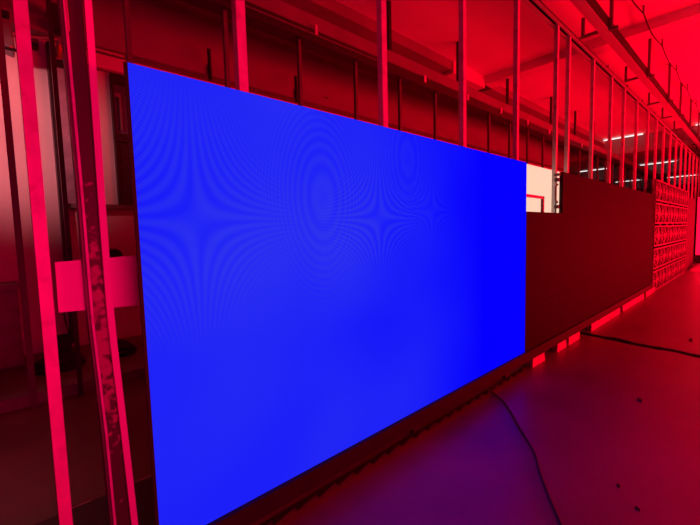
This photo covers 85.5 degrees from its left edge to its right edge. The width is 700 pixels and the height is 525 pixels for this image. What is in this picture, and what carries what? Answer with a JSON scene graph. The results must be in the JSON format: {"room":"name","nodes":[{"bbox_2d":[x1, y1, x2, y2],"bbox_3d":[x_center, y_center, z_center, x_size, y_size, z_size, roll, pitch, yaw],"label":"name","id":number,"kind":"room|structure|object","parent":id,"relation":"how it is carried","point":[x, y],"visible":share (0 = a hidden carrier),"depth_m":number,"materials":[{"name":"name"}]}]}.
{"room":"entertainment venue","nodes":[
{"label":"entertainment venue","id":0,"kind":"room"},
{"bbox_2d":[0,0,563,355],"bbox_3d":[0.348,-1.945,9.426,26.944,5.456,0.253,-6,6,-42],"label":"wall","id":1,"kind":"structure","parent":0,"point":[173,27],"depth_m":5.87,"materials":[{"name":"paint"}]},
{"bbox_2d":[1,9,15,56],"bbox_3d":[-4.120,-2.717,4.497,0.202,0.463,0.323,-6,6,-42],"label":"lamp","id":2,"kind":"object","parent":1,"relation":"attached to","point":[10,50],"visible":0.75,"depth_m":4.44,"materials":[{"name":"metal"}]},
{"bbox_2d":[31,38,38,50],"bbox_3d":[-4.149,-2.881,4.981,0.069,0.126,0.131,-6,6,-42],"label":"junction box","id":3,"kind":"object","parent":1,"relation":"attached to","point":[34,42],"visible":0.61,"depth_m":4.95,"materials":[{"name":"black plastic"}]},
{"bbox_2d":[46,1,60,35],"bbox_3d":[-3.874,-3.162,4.976,0.143,0.337,0.488,-6,6,-42],"label":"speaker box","id":4,"kind":"object","parent":1,"relation":"attached to","point":[56,26],"visible":0.37,"depth_m":4.79,"materials":[{"name":"black plastic"}]},
{"bbox_2d":[55,37,62,58],"bbox_3d":[-3.849,-2.809,5.042,0.084,0.177,0.455,-6,6,-42],"label":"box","id":5,"kind":"object","parent":1,"relation":"attached to","point":[58,49],"visible":0.46,"depth_m":4.92,"materials":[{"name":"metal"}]},
{"bbox_2d":[45,41,75,342],"bbox_3d":[-3.887,-0.908,5.316,0.328,4.075,0.152,-6,6,-42],"label":"post","id":6,"kind":"object","parent":1,"relation":"attached to","point":[71,196],"visible":0.25,"depth_m":5.18,"materials":[{"name":"grey metal"}]},
{"bbox_2d":[63,312,72,350],"bbox_3d":[-3.946,0.625,5.271,0.258,1.192,0.041,2,6,37],"label":"hanging cable","id":7,"kind":"object","parent":6,"relation":"hanging from","point":[63,312],"visible":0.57,"depth_m":5.33,"materials":[{"name":"black plastic"}]},
{"bbox_2d":[12,32,123,57],"bbox_3d":[-4.253,-2.907,4.722,2.526,0.105,0.034,-6,6,-42],"label":"conduit","id":8,"kind":"object","parent":1,"relation":"attached to","point":[34,37],"visible":0.44,"depth_m":5.29,"materials":[{"name":"metal"}]},
{"bbox_2d":[70,203,132,209],"bbox_3d":[-3.379,-0.841,5.787,1.448,0.064,0.152,-6,6,-42],"label":"trim","id":9,"kind":"structure","parent":1,"relation":"attached to","point":[72,205],"depth_m":5.62,"materials":[{"name":"metal"}]},
{"bbox_2d":[87,64,123,75],"bbox_3d":[3.208,-3.477,11.764,19.366,0.034,0.050,-6,6,-42],"label":"trim","id":10,"kind":"structure","parent":1,"relation":"attached to","point":[98,68],"depth_m":5.57,"materials":[{"name":"paint"}]},
{"bbox_2d":[109,249,122,256],"bbox_3d":[-3.541,-0.100,5.681,0.209,0.204,0.155,-6,6,-42],"label":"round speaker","id":11,"kind":"object","parent":1,"relation":"attached to","point":[112,252],"visible":0.45,"depth_m":5.63},
{"bbox_2d":[109,73,132,204],"bbox_3d":[-3.234,-1.823,5.900,0.758,1.970,0.101,-6,6,-42],"label":"window","id":12,"kind":"structure","parent":1,"relation":"in","point":[116,81],"depth_m":5.69,"materials":[{"name":"black glass"}]},
{"bbox_2d":[207,48,211,80],"bbox_3d":[-2.345,-3.302,6.321,0.061,0.497,0.061,-6,6,-42],"label":"pipe","id":13,"kind":"object","parent":1,"relation":"attached to","point":[208,49],"visible":1,"depth_m":6.30,"materials":[{"name":"black metal"}]},
{"bbox_2d":[1,6,569,170],"bbox_3d":[0.478,-3.513,9.116,26.944,0.168,0.253,-6,6,-42],"label":"metal beam","id":14,"kind":"structure","parent":1,"relation":"attached to","point":[142,55],"depth_m":6.90,"materials":[{"name":"metal"}]},
{"bbox_2d":[294,76,297,102],"bbox_3d":[-1.067,-3.426,7.488,0.061,0.497,0.061,-6,6,-42],"label":"pipe","id":15,"kind":"object","parent":1,"relation":"attached to","point":[295,77],"visible":0.95,"depth_m":7.47,"materials":[{"name":"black metal"}]},
{"bbox_2d":[0,238,699,524],"bbox_3d":[16.480,-0.355,19.471,63.992,0.101,20.545,-6,6,-42],"label":"floor","id":16,"kind":"structure","parent":0,"point":[585,424],"depth_m":2.68,"materials":[{"name":"concrete"}]},
{"bbox_2d":[0,1,37,408],"bbox_3d":[-2.967,-0.767,3.332,0.049,4.227,0.050,-6,6,-42],"label":"post","id":17,"kind":"object","parent":16,"relation":"on","point":[3,68],"visible":1,"depth_m":3.34,"materials":[{"name":"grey metal"}]},
{"bbox_2d":[182,0,670,184],"bbox_3d":[7.315,-3.993,12.596,39.069,0.236,0.227,-6,6,-42],"label":"rail","id":18,"kind":"object","parent":17,"relation":"on","point":[257,17],"visible":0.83,"depth_m":6.01,"materials":[{"name":"grey metal"}]},
{"bbox_2d":[246,0,667,179],"bbox_3d":[7.262,-4.172,12.635,39.069,0.202,0.219,-6,6,-42],"label":"beam","id":19,"kind":"structure","parent":18,"relation":"on","point":[279,7],"depth_m":6.59,"materials":[{"name":"metal"}]},
{"bbox_2d":[34,352,86,374],"bbox_3d":[-3.565,1.202,4.641,0.555,0.128,0.685,-6,6,-42],"label":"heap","id":20,"kind":"object","parent":16,"relation":"on","point":[67,361],"visible":0.59,"depth_m":4.48,"materials":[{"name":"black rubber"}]},
{"bbox_2d":[57,334,70,353],"bbox_3d":[-3.991,1.128,5.195,0.221,0.210,0.303,-6,6,-42],"label":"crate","id":21,"kind":"object","parent":16,"relation":"on","point":[63,340],"visible":0.61,"depth_m":5.12,"materials":[{"name":"plastic"}]},
{"bbox_2d":[45,0,83,396],"bbox_3d":[-2.705,-0.793,3.571,0.037,4.227,0.050,-6,6,-42],"label":"post","id":22,"kind":"object","parent":16,"relation":"on","point":[48,2],"visible":1,"depth_m":3.55,"materials":[{"name":"black metal"}]},
{"bbox_2d":[0,363,144,413],"bbox_3d":[3.474,0.649,9.533,29.302,0.110,0.185,-6,6,-42],"label":"rail","id":23,"kind":"object","parent":16,"relation":"on","point":[20,399],"visible":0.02,"depth_m":3.70,"materials":[{"name":"metal"}]},
{"bbox_2d":[117,340,136,357],"bbox_3d":[-3.267,1.160,5.201,0.512,0.108,0.896,-6,6,-42],"label":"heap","id":24,"kind":"object","parent":16,"relation":"on","point":[125,348],"visible":0.31,"depth_m":5.07,"materials":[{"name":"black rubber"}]},
{"bbox_2d":[122,0,132,63],"bbox_3d":[-2.236,-0.838,3.999,0.049,4.227,0.050,-6,6,-42],"label":"post","id":25,"kind":"object","parent":16,"relation":"on","point":[126,8],"visible":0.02,"depth_m":3.86,"materials":[{"name":"grey metal"}]},
{"bbox_2d":[221,9,230,87],"bbox_3d":[-1.458,-0.914,4.710,0.049,4.227,0.050,-6,6,-42],"label":"post","id":26,"kind":"object","parent":16,"relation":"on","point":[223,12],"visible":0.36,"depth_m":4.56,"materials":[{"name":"grey metal"}]},
{"bbox_2d":[296,39,302,105],"bbox_3d":[-0.661,-0.991,5.438,0.049,4.227,0.050,-6,6,-42],"label":"post","id":27,"kind":"object","parent":16,"relation":"on","point":[298,41],"visible":0.36,"depth_m":5.29,"materials":[{"name":"grey metal"}]},
{"bbox_2d":[353,61,358,119],"bbox_3d":[0.135,-1.068,6.165,0.049,4.227,0.050,-6,6,-42],"label":"post","id":28,"kind":"object","parent":16,"relation":"on","point":[355,71],"visible":0.36,"depth_m":6.02,"materials":[{"name":"grey metal"}]},
{"bbox_2d":[34,251,694,524],"bbox_3d":[10.870,0.211,12.905,44.121,0.080,0.674,-6,6,-42],"label":"platform","id":29,"kind":"object","parent":16,"relation":"on","point":[94,512],"visible":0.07,"depth_m":2.03,"materials":[{"name":"black concrete"}]},
{"bbox_2d":[12,0,72,524],"bbox_3d":[-1.234,-0.661,1.449,0.046,4.058,0.047,-6,6,-42],"label":"steel post","id":30,"kind":"object","parent":29,"relation":"on","point":[20,7],"visible":1,"depth_m":1.48,"materials":[{"name":"metal"}]},
{"bbox_2d":[62,0,116,524],"bbox_3d":[-1.097,-0.669,1.499,0.070,4.058,0.010,-6,6,-42],"label":"rod","id":31,"kind":"object","parent":29,"relation":"on","point":[63,1],"visible":1,"depth_m":1.55,"materials":[{"name":"metal"}]},
{"bbox_2d":[57,0,130,524],"bbox_3d":[-1.113,-0.673,1.555,0.135,4.058,0.076,-6,6,-42],"label":"post","id":32,"kind":"object","parent":29,"relation":"on","point":[75,11],"visible":0.72,"depth_m":1.58,"materials":[{"name":"metal"}]},
{"bbox_2d":[55,255,139,311],"bbox_3d":[-1.092,0.093,1.674,0.328,0.236,0.008,-6,6,-42],"label":"board","id":33,"kind":"object","parent":32,"relation":"attached to","point":[124,273],"visible":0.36,"depth_m":1.63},
{"bbox_2d":[84,0,137,524],"bbox_3d":[-1.031,-0.674,1.545,0.076,4.058,0.017,-6,6,-42],"label":"stud","id":34,"kind":"object","parent":29,"relation":"on","point":[88,11],"visible":1,"depth_m":1.58,"materials":[{"name":"metal"}]},
{"bbox_2d":[231,0,248,92],"bbox_3d":[-0.576,-0.743,2.053,0.052,4.095,0.047,-6,6,-42],"label":"steel post","id":35,"kind":"object","parent":29,"relation":"on","point":[238,6],"visible":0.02,"depth_m":2.00,"materials":[{"name":"metal"}]},
{"bbox_2d":[522,0,699,161],"bbox_3d":[11.525,-3.980,12.995,45.805,0.101,0.114,-6,6,-42],"label":"rail","id":36,"kind":"object","parent":35,"relation":"attached to","point":[537,6],"visible":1,"depth_m":5.86,"materials":[{"name":"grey metal"}]},
{"bbox_2d":[65,0,69,30],"bbox_3d":[-1.118,-1.795,1.392,0.023,1.802,0.005,-6,6,-42],"label":"hanging wire","id":37,"kind":"object","parent":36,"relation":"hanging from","point":[65,0],"visible":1,"depth_m":1.46,"materials":[{"name":"metal"}]},
{"bbox_2d":[376,0,387,127],"bbox_3d":[0.252,-0.824,2.809,0.052,4.095,0.047,-6,6,-42],"label":"steel post","id":38,"kind":"object","parent":29,"relation":"on","point":[380,4],"visible":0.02,"depth_m":2.74,"materials":[{"name":"metal"}]},
{"bbox_2d":[458,0,465,146],"bbox_3d":[1.055,-0.902,3.543,0.052,4.095,0.047,-6,6,-42],"label":"steel post","id":39,"kind":"object","parent":29,"relation":"on","point":[461,3],"visible":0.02,"depth_m":3.46,"materials":[{"name":"metal"}]},
{"bbox_2d":[513,0,519,160],"bbox_3d":[1.877,-0.981,4.293,0.052,4.095,0.047,-6,6,-42],"label":"steel post","id":40,"kind":"object","parent":29,"relation":"on","point":[516,36],"visible":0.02,"depth_m":4.19,"materials":[{"name":"metal"}]},
{"bbox_2d":[526,194,543,211],"bbox_3d":[2.094,0.132,4.426,0.768,1.837,0.030,-6,6,-42],"label":"bracket","id":41,"kind":"object","parent":29,"relation":"on","point":[527,195],"visible":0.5,"depth_m":4.54,"materials":[{"name":"red metal"}]},
{"bbox_2d":[526,164,559,212],"bbox_3d":[2.732,-0.176,5.390,1.701,2.268,0.093,-6,6,-42],"label":"display panel","id":42,"kind":"object","parent":29,"relation":"on","point":[539,180],"visible":0.11,"depth_m":5.13,"materials":[{"name":"white"}]},
{"bbox_2d":[551,23,559,212],"bbox_3d":[2.746,-1.065,5.088,0.052,4.095,0.047,-6,6,-42],"label":"steel post","id":43,"kind":"object","parent":29,"relation":"on","point":[556,27],"visible":0.5,"depth_m":5.00,"materials":[{"name":"grey metal"}]},
{"bbox_2d":[564,35,570,172],"bbox_3d":[3.076,-1.097,5.389,0.052,4.095,0.047,-6,6,-42],"label":"steel post","id":44,"kind":"object","parent":29,"relation":"on","point":[568,39],"visible":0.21,"depth_m":5.28,"materials":[{"name":"metal"}]},
{"bbox_2d":[588,58,594,178],"bbox_3d":[3.888,-1.176,6.130,0.052,4.095,0.047,-6,6,-42],"label":"steel post","id":45,"kind":"object","parent":29,"relation":"on","point":[592,80],"visible":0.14,"depth_m":6.03,"materials":[{"name":"grey metal"}]},
{"bbox_2d":[606,76,612,182],"bbox_3d":[4.663,-1.251,6.839,0.052,4.095,0.047,-6,6,-42],"label":"steel post","id":46,"kind":"object","parent":29,"relation":"on","point":[611,77],"visible":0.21,"depth_m":6.73,"materials":[{"name":"metal"}]},
{"bbox_2d":[620,88,625,186],"bbox_3d":[5.334,-1.317,7.452,0.052,4.095,0.047,-6,6,-42],"label":"steel post","id":47,"kind":"object","parent":29,"relation":"on","point":[624,89],"visible":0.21,"depth_m":7.35,"materials":[{"name":"metal"}]},
{"bbox_2d":[632,100,637,189],"bbox_3d":[6.128,-1.393,8.177,0.052,4.095,0.047,-6,6,-42],"label":"steel post","id":48,"kind":"object","parent":29,"relation":"on","point":[636,102],"visible":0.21,"depth_m":8.07,"materials":[{"name":"metal"}]},
{"bbox_2d":[644,111,649,192],"bbox_3d":[6.970,-1.475,8.947,0.052,4.095,0.047,-6,6,-42],"label":"steel post","id":49,"kind":"object","parent":29,"relation":"on","point":[648,112],"visible":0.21,"depth_m":8.84,"materials":[{"name":"metal"}]},
{"bbox_2d":[653,119,657,225],"bbox_3d":[7.715,-1.547,9.627,0.052,4.095,0.047,-6,6,-42],"label":"steel post","id":50,"kind":"object","parent":29,"relation":"on","point":[656,120],"visible":0.29,"depth_m":9.51,"materials":[{"name":"metal"}]},
{"bbox_2d":[658,126,664,246],"bbox_3d":[8.496,-1.623,10.341,0.052,4.095,0.047,-6,6,-42],"label":"steel post","id":51,"kind":"object","parent":29,"relation":"on","point":[663,132],"visible":0.43,"depth_m":10.22,"materials":[{"name":"metal"}]},
{"bbox_2d":[665,132,671,244],"bbox_3d":[9.278,-1.699,11.055,0.052,4.095,0.047,-6,6,-42],"label":"steel post","id":52,"kind":"object","parent":29,"relation":"on","point":[670,134],"visible":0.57,"depth_m":10.94,"materials":[{"name":"metal"}]},
{"bbox_2d":[671,138,676,243],"bbox_3d":[10.059,-1.775,11.768,0.052,4.095,0.047,-6,6,-42],"label":"steel post","id":53,"kind":"object","parent":29,"relation":"on","point":[675,156],"visible":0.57,"depth_m":11.66,"materials":[{"name":"metal"}]},
{"bbox_2d":[676,143,681,242],"bbox_3d":[10.841,-1.850,12.482,0.052,4.095,0.047,-6,6,-42],"label":"steel post","id":54,"kind":"object","parent":29,"relation":"on","point":[680,164],"visible":0.43,"depth_m":12.37,"materials":[{"name":"metal"}]},
{"bbox_2d":[681,147,686,241],"bbox_3d":[11.622,-1.926,13.196,0.052,4.095,0.047,-6,6,-42],"label":"steel post","id":55,"kind":"object","parent":29,"relation":"on","point":[685,159],"visible":0.43,"depth_m":13.08,"materials":[{"name":"metal"}]},
{"bbox_2d":[687,151,690,196],"bbox_3d":[12.403,-2.002,13.910,0.052,4.095,0.047,-6,6,-42],"label":"steel post","id":56,"kind":"object","parent":29,"relation":"on","point":[689,151],"visible":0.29,"depth_m":13.79,"materials":[{"name":"metal"}]},
{"bbox_2d":[691,155,694,198],"bbox_3d":[13.185,-2.078,14.623,0.052,4.095,0.047,-6,6,-42],"label":"steel post","id":57,"kind":"object","parent":29,"relation":"on","point":[693,155],"visible":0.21,"depth_m":14.51,"materials":[{"name":"metal"}]},
{"bbox_2d":[693,158,697,255],"bbox_3d":[13.966,-2.153,15.337,0.052,4.095,0.047,-6,6,-42],"label":"steel post","id":58,"kind":"object","parent":29,"relation":"on","point":[696,158],"visible":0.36,"depth_m":15.25,"materials":[{"name":"metal"}]},
{"bbox_2d":[695,162,699,254],"bbox_3d":[14.748,-2.229,16.051,0.052,4.095,0.047,-6,6,-42],"label":"steel post","id":59,"kind":"object","parent":29,"relation":"on","point":[699,162],"visible":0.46,"depth_m":15.98,"materials":[{"name":"grey metal"}]},
{"bbox_2d":[262,368,523,524],"bbox_3d":[0.590,1.290,2.933,3.621,0.007,0.047,-6,6,-42],"label":"strip","id":60,"kind":"object","parent":16,"relation":"on","point":[320,493],"visible":1,"depth_m":2.54,"materials":[{"name":"black metal"}]},
{"bbox_2d":[397,79,401,130],"bbox_3d":[0.931,-1.145,6.892,0.049,4.227,0.050,-6,6,-42],"label":"post","id":61,"kind":"object","parent":16,"relation":"on","point":[398,80],"visible":0.36,"depth_m":6.75,"materials":[{"name":"grey metal"}]},
{"bbox_2d":[206,284,652,524],"bbox_3d":[2.998,0.956,5.136,10.432,0.207,0.110,-6,6,-42],"label":"beam","id":62,"kind":"structure","parent":16,"relation":"on","point":[254,510],"depth_m":2.49,"materials":[{"name":"black metal"}]},
{"bbox_2d":[123,61,526,524],"bbox_3d":[0.493,0.095,2.770,3.655,2.001,0.040,-6,6,-42],"label":"led screen","id":63,"kind":"object","parent":62,"relation":"on","point":[311,281],"visible":1,"depth_m":2.02,"materials":[{"name":"blue"}]},
{"bbox_2d":[525,172,654,351],"bbox_3d":[4.315,-0.278,6.295,6.757,1.999,0.084,-6,6,-42],"label":"wall panel","id":64,"kind":"object","parent":62,"relation":"on","point":[584,258],"visible":1,"depth_m":5.24,"materials":[{"name":"metal"}]},
{"bbox_2d":[433,93,436,139],"bbox_3d":[1.727,-1.223,7.620,0.049,4.227,0.050,-6,6,-42],"label":"post","id":65,"kind":"object","parent":16,"relation":"on","point":[434,94],"visible":0.36,"depth_m":7.47,"materials":[{"name":"grey metal"}]},
{"bbox_2d":[487,114,489,152],"bbox_3d":[3.320,-1.377,9.074,0.049,4.227,0.050,-6,6,-42],"label":"post","id":66,"kind":"object","parent":16,"relation":"on","point":[488,115],"visible":0.36,"depth_m":8.93,"materials":[{"name":"grey metal"}]},
{"bbox_2d":[508,122,510,158],"bbox_3d":[4.116,-1.454,9.801,0.049,4.227,0.050,-6,6,-42],"label":"post","id":67,"kind":"object","parent":16,"relation":"on","point":[509,123],"visible":0.36,"depth_m":9.66,"materials":[{"name":"grey metal"}]},
{"bbox_2d":[490,390,561,524],"bbox_3d":[1.180,1.302,2.471,0.122,0.015,2.234,-1,5,10],"label":"cable","id":68,"kind":"object","parent":16,"relation":"on","point":[506,405],"visible":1,"depth_m":2.44,"materials":[{"name":"black rubber"}]},
{"bbox_2d":[526,129,528,163],"bbox_3d":[4.912,-1.531,10.529,0.049,4.227,0.050,-6,6,-42],"label":"post","id":69,"kind":"object","parent":16,"relation":"on","point":[527,130],"visible":0.36,"depth_m":10.38,"materials":[{"name":"grey metal"}]},
{"bbox_2d":[527,352,544,367],"bbox_3d":[2.110,1.099,4.303,0.354,0.096,0.072,-6,6,-42],"label":"block","id":70,"kind":"object","parent":16,"relation":"on","point":[540,358],"visible":0.79,"depth_m":4.24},
{"bbox_2d":[541,135,543,167],"bbox_3d":[5.708,-1.609,11.256,0.049,4.227,0.050,-6,6,-42],"label":"post","id":71,"kind":"object","parent":16,"relation":"on","point":[542,155],"visible":0.36,"depth_m":11.11,"materials":[{"name":"grey metal"}]},
{"bbox_2d":[552,340,565,351],"bbox_3d":[2.643,1.048,4.790,0.320,0.096,0.072,-6,6,-42],"label":"block","id":72,"kind":"object","parent":16,"relation":"on","point":[561,345],"visible":0.71,"depth_m":4.73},
{"bbox_2d":[566,332,579,344],"bbox_3d":[2.991,1.014,5.107,0.455,0.096,0.072,-6,6,-42],"label":"block","id":73,"kind":"object","parent":16,"relation":"on","point":[573,338],"visible":0.64,"depth_m":5.04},
{"bbox_2d":[578,150,579,175],"bbox_3d":[8.097,-1.840,13.438,0.049,4.227,0.050,-6,6,-42],"label":"post","id":74,"kind":"object","parent":16,"relation":"on","point":[578,150],"visible":0.36,"depth_m":13.29,"materials":[{"name":"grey metal"}]},
{"bbox_2d":[596,157,598,179],"bbox_3d":[9.689,-1.994,14.893,0.049,4.227,0.050,-6,6,-42],"label":"post","id":75,"kind":"object","parent":16,"relation":"on","point":[597,157],"visible":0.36,"depth_m":14.75,"materials":[{"name":"grey metal"}]},
{"bbox_2d":[587,308,619,330],"bbox_3d":[4.138,0.903,6.155,1.650,0.096,0.072,-6,6,-42],"label":"block","id":76,"kind":"object","parent":16,"relation":"on","point":[606,318],"visible":0.71,"depth_m":5.99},
{"bbox_2d":[604,160,605,181],"bbox_3d":[10.485,-2.072,15.620,0.049,4.227,0.050,-6,6,-42],"label":"post","id":77,"kind":"object","parent":16,"relation":"on","point":[605,160],"visible":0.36,"depth_m":15.48,"materials":[{"name":"grey metal"}]},
{"bbox_2d":[611,163,613,183],"bbox_3d":[11.281,-2.149,16.347,0.049,4.227,0.050,-6,6,-42],"label":"post","id":78,"kind":"object","parent":16,"relation":"on","point":[612,163],"visible":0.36,"depth_m":16.21,"materials":[{"name":"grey metal"}]},
{"bbox_2d":[618,165,619,185],"bbox_3d":[12.078,-2.226,17.075,0.049,4.227,0.050,-6,6,-42],"label":"post","id":79,"kind":"object","parent":16,"relation":"on","point":[619,165],"visible":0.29,"depth_m":16.93,"materials":[{"name":"grey metal"}]},
{"bbox_2d":[624,168,625,186],"bbox_3d":[12.874,-2.303,17.802,0.049,4.227,0.050,-6,6,-42],"label":"post","id":80,"kind":"object","parent":16,"relation":"on","point":[624,168],"visible":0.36,"depth_m":17.66,"materials":[{"name":"grey metal"}]},
{"bbox_2d":[620,294,643,310],"bbox_3d":[5.533,0.767,7.429,1.768,0.096,0.072,-6,6,-42],"label":"block","id":81,"kind":"object","parent":16,"relation":"on","point":[629,304],"visible":0.64,"depth_m":7.26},
{"bbox_2d":[644,287,654,296],"bbox_3d":[6.730,0.651,8.523,1.010,0.096,0.072,-6,6,-42],"label":"block","id":82,"kind":"object","parent":16,"relation":"on","point":[650,291],"visible":0.71,"depth_m":8.40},
{"bbox_2d":[651,179,687,291],"bbox_3d":[8.741,-0.776,10.312,5.204,2.543,0.101,-6,6,-42],"label":"led display panel","id":83,"kind":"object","parent":16,"relation":"on","point":[668,263],"depth_m":9.80,"materials":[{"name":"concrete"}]},
{"bbox_2d":[682,197,695,270],"bbox_3d":[11.516,-0.971,12.874,2.085,2.388,0.084,-6,6,-42],"label":"led screen","id":84,"kind":"object","parent":16,"relation":"on","point":[690,223],"visible":0.78,"depth_m":12.80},
{"bbox_2d":[689,264,699,271],"bbox_3d":[12.547,0.057,13.180,3.536,0.252,0.874,-6,6,-42],"label":"plastic sheet","id":85,"kind":"object","parent":16,"relation":"on","point":[697,268],"visible":1,"depth_m":12.41,"materials":[{"name":"plastic"}]},
{"bbox_2d":[695,197,699,262],"bbox_3d":[15.583,-1.166,12.956,0.202,2.576,5.500,-6,6,-42],"label":"led screen","id":86,"kind":"object","parent":16,"relation":"on","point":[697,256],"visible":1,"depth_m":14.91,"materials":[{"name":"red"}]},
{"bbox_2d":[336,0,699,191],"bbox_3d":[16.337,-5.927,19.035,63.992,0.168,20.545,-6,6,-42],"label":"ceiling","id":87,"kind":"structure","parent":0,"point":[433,24],"depth_m":8.37,"materials":[{"name":"paint"}]},
{"bbox_2d":[281,0,451,73],"bbox_3d":[-3.173,-4.066,3.981,14.735,0.202,0.370,-6,6,-42],"label":"beam","id":88,"kind":"structure","parent":87,"relation":"attached to","point":[334,12],"depth_m":6.99,"materials":[{"name":"paint"}]},
{"bbox_2d":[178,0,562,145],"bbox_3d":[0.966,-4.627,8.840,27.449,0.050,1.229,-6,6,-42],"label":"soffit","id":89,"kind":"structure","parent":87,"relation":"attached to","point":[178,0],"depth_m":8.22,"materials":[{"name":"paint"}]},
{"bbox_2d":[386,0,391,50],"bbox_3d":[0.672,-4.045,6.495,0.067,0.832,0.050,-6,6,-42],"label":"rod","id":90,"kind":"object","parent":87,"relation":"hanging from","point":[388,2],"visible":0.85,"depth_m":6.47,"materials":[{"name":"black metal"}]},
{"bbox_2d":[456,41,458,81],"bbox_3d":[2.272,-4.200,7.957,0.067,0.832,0.050,-6,6,-42],"label":"rod","id":91,"kind":"object","parent":87,"relation":"hanging from","point":[457,42],"visible":0.64,"depth_m":7.93,"materials":[{"name":"black metal"}]},
{"bbox_2d":[442,60,484,89],"bbox_3d":[2.793,-4.602,9.433,1.465,0.286,0.438,-6,6,-42],"label":"beam","id":92,"kind":"structure","parent":87,"relation":"attached to","point":[474,80],"depth_m":9.38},
{"bbox_2d":[506,78,508,104],"bbox_3d":[3.946,-4.362,9.486,0.067,0.832,0.050,-6,6,-42],"label":"rod","id":93,"kind":"object","parent":87,"relation":"hanging from","point":[507,79],"visible":0.64,"depth_m":9.47,"materials":[{"name":"black metal"}]},
{"bbox_2d":[478,85,605,145],"bbox_3d":[7.623,-5.112,13.842,10.845,0.202,0.370,-6,6,-42],"label":"beam","id":94,"kind":"structure","parent":87,"relation":"attached to","point":[499,92],"depth_m":12.20,"materials":[{"name":"paint"}]},
{"bbox_2d":[550,96,552,124],"bbox_3d":[6.066,-4.567,11.423,0.067,0.832,0.050,-6,6,-42],"label":"rod","id":95,"kind":"object","parent":87,"relation":"hanging from","point":[551,97],"visible":0.79,"depth_m":11.40,"materials":[{"name":"black metal"}]},
{"bbox_2d":[574,111,576,135],"bbox_3d":[7.654,-4.721,12.873,0.067,0.832,0.050,-6,6,-42],"label":"rod","id":96,"kind":"object","parent":87,"relation":"hanging from","point":[574,111],"visible":0.79,"depth_m":12.85,"materials":[{"name":"black metal"}]},
{"bbox_2d":[485,3,699,87],"bbox_3d":[7.619,-4.473,5.554,0.404,0.185,11.872,-6,6,-42],"label":"beam","id":97,"kind":"structure","parent":87,"relation":"attached to","point":[688,16],"depth_m":7.84,"materials":[{"name":"paint"}]},
{"bbox_2d":[581,0,618,38],"bbox_3d":[3.909,-4.041,5.923,0.064,0.914,0.505,-6,6,-42],"label":"hanger","id":98,"kind":"object","parent":87,"relation":"hanging from","point":[612,27],"visible":0.92,"depth_m":5.83,"materials":[{"name":"metal"}]},
{"bbox_2d":[570,0,699,147],"bbox_3d":[11.595,-4.424,12.871,45.805,0.177,0.136,-6,6,-42],"label":"beam","id":99,"kind":"structure","parent":98,"relation":"hanging from","point":[591,10],"depth_m":6.78,"materials":[{"name":"grey metal"}]},
{"bbox_2d":[603,132,642,140],"bbox_3d":[11.771,-5.498,16.694,0.101,0.093,1.852,-6,6,-42],"label":"lamp","id":100,"kind":"object","parent":87,"relation":"attached to","point":[641,132],"visible":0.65,"depth_m":16.44,"materials":[{"name":"white plastic"}]},
{"bbox_2d":[569,125,699,162],"bbox_3d":[13.860,-5.138,15.372,0.404,0.707,17.935,-6,6,-42],"label":"beam","id":101,"kind":"structure","parent":87,"relation":"attached to","point":[641,139],"depth_m":16.45,"materials":[{"name":"paint"}]},
{"bbox_2d":[570,159,698,180],"bbox_3d":[21.425,-5.871,22.282,0.404,0.707,17.935,-6,6,-42],"label":"beam","id":102,"kind":"structure","parent":87,"relation":"attached to","point":[658,166],"depth_m":24.24,"materials":[{"name":"paint"}]},
{"bbox_2d":[624,38,654,81],"bbox_3d":[5.980,-4.242,7.815,0.064,0.914,0.505,-6,6,-42],"label":"hanger","id":103,"kind":"object","parent":87,"relation":"hanging from","point":[650,39],"visible":0.84,"depth_m":7.70,"materials":[{"name":"metal"}]},
{"bbox_2d":[610,174,698,188],"bbox_3d":[28.866,-6.593,29.080,0.404,0.707,17.935,-6,6,-42],"label":"beam","id":104,"kind":"structure","parent":87,"relation":"attached to","point":[627,183],"depth_m":32.30,"materials":[{"name":"paint"}]},
{"bbox_2d":[647,64,673,105],"bbox_3d":[7.729,-4.411,9.412,0.064,0.914,0.505,-6,6,-42],"label":"hanger","id":105,"kind":"object","parent":87,"relation":"hanging from","point":[669,67],"visible":0.93,"depth_m":9.29,"materials":[{"name":"metal"}]},
{"bbox_2d":[631,0,699,113],"bbox_3d":[8.260,-4.795,9.536,11.401,0.195,0.046,-6,6,-42],"label":"cable","id":106,"kind":"object","parent":87,"relation":"hanging from","point":[642,11],"visible":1,"depth_m":8.01,"materials":[{"name":"black plastic"}]},
{"bbox_2d":[661,83,684,118],"bbox_3d":[9.118,-4.546,10.681,0.064,0.914,0.505,-6,6,-42],"label":"hanger","id":107,"kind":"object","parent":87,"relation":"hanging from","point":[681,85],"visible":0.93,"depth_m":10.56,"materials":[{"name":"metal"}]},
{"bbox_2d":[673,99,693,130],"bbox_3d":[10.668,-4.696,12.097,0.064,0.914,0.505,-6,6,-42],"label":"hanger","id":108,"kind":"object","parent":87,"relation":"hanging from","point":[690,115],"visible":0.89,"depth_m":11.98,"materials":[{"name":"metal"}]},
{"bbox_2d":[683,113,699,140],"bbox_3d":[12.280,-4.853,13.570,0.064,0.914,0.505,-6,6,-42],"label":"hanger","id":109,"kind":"object","parent":87,"relation":"hanging from","point":[684,139],"visible":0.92,"depth_m":13.45,"materials":[{"name":"metal"}]},
{"bbox_2d":[647,188,699,237],"bbox_3d":[40.645,-5.349,39.798,0.337,5.456,18.187,-6,6,-42],"label":"wall","id":110,"kind":"structure","parent":0,"point":[697,188],"depth_m":42.15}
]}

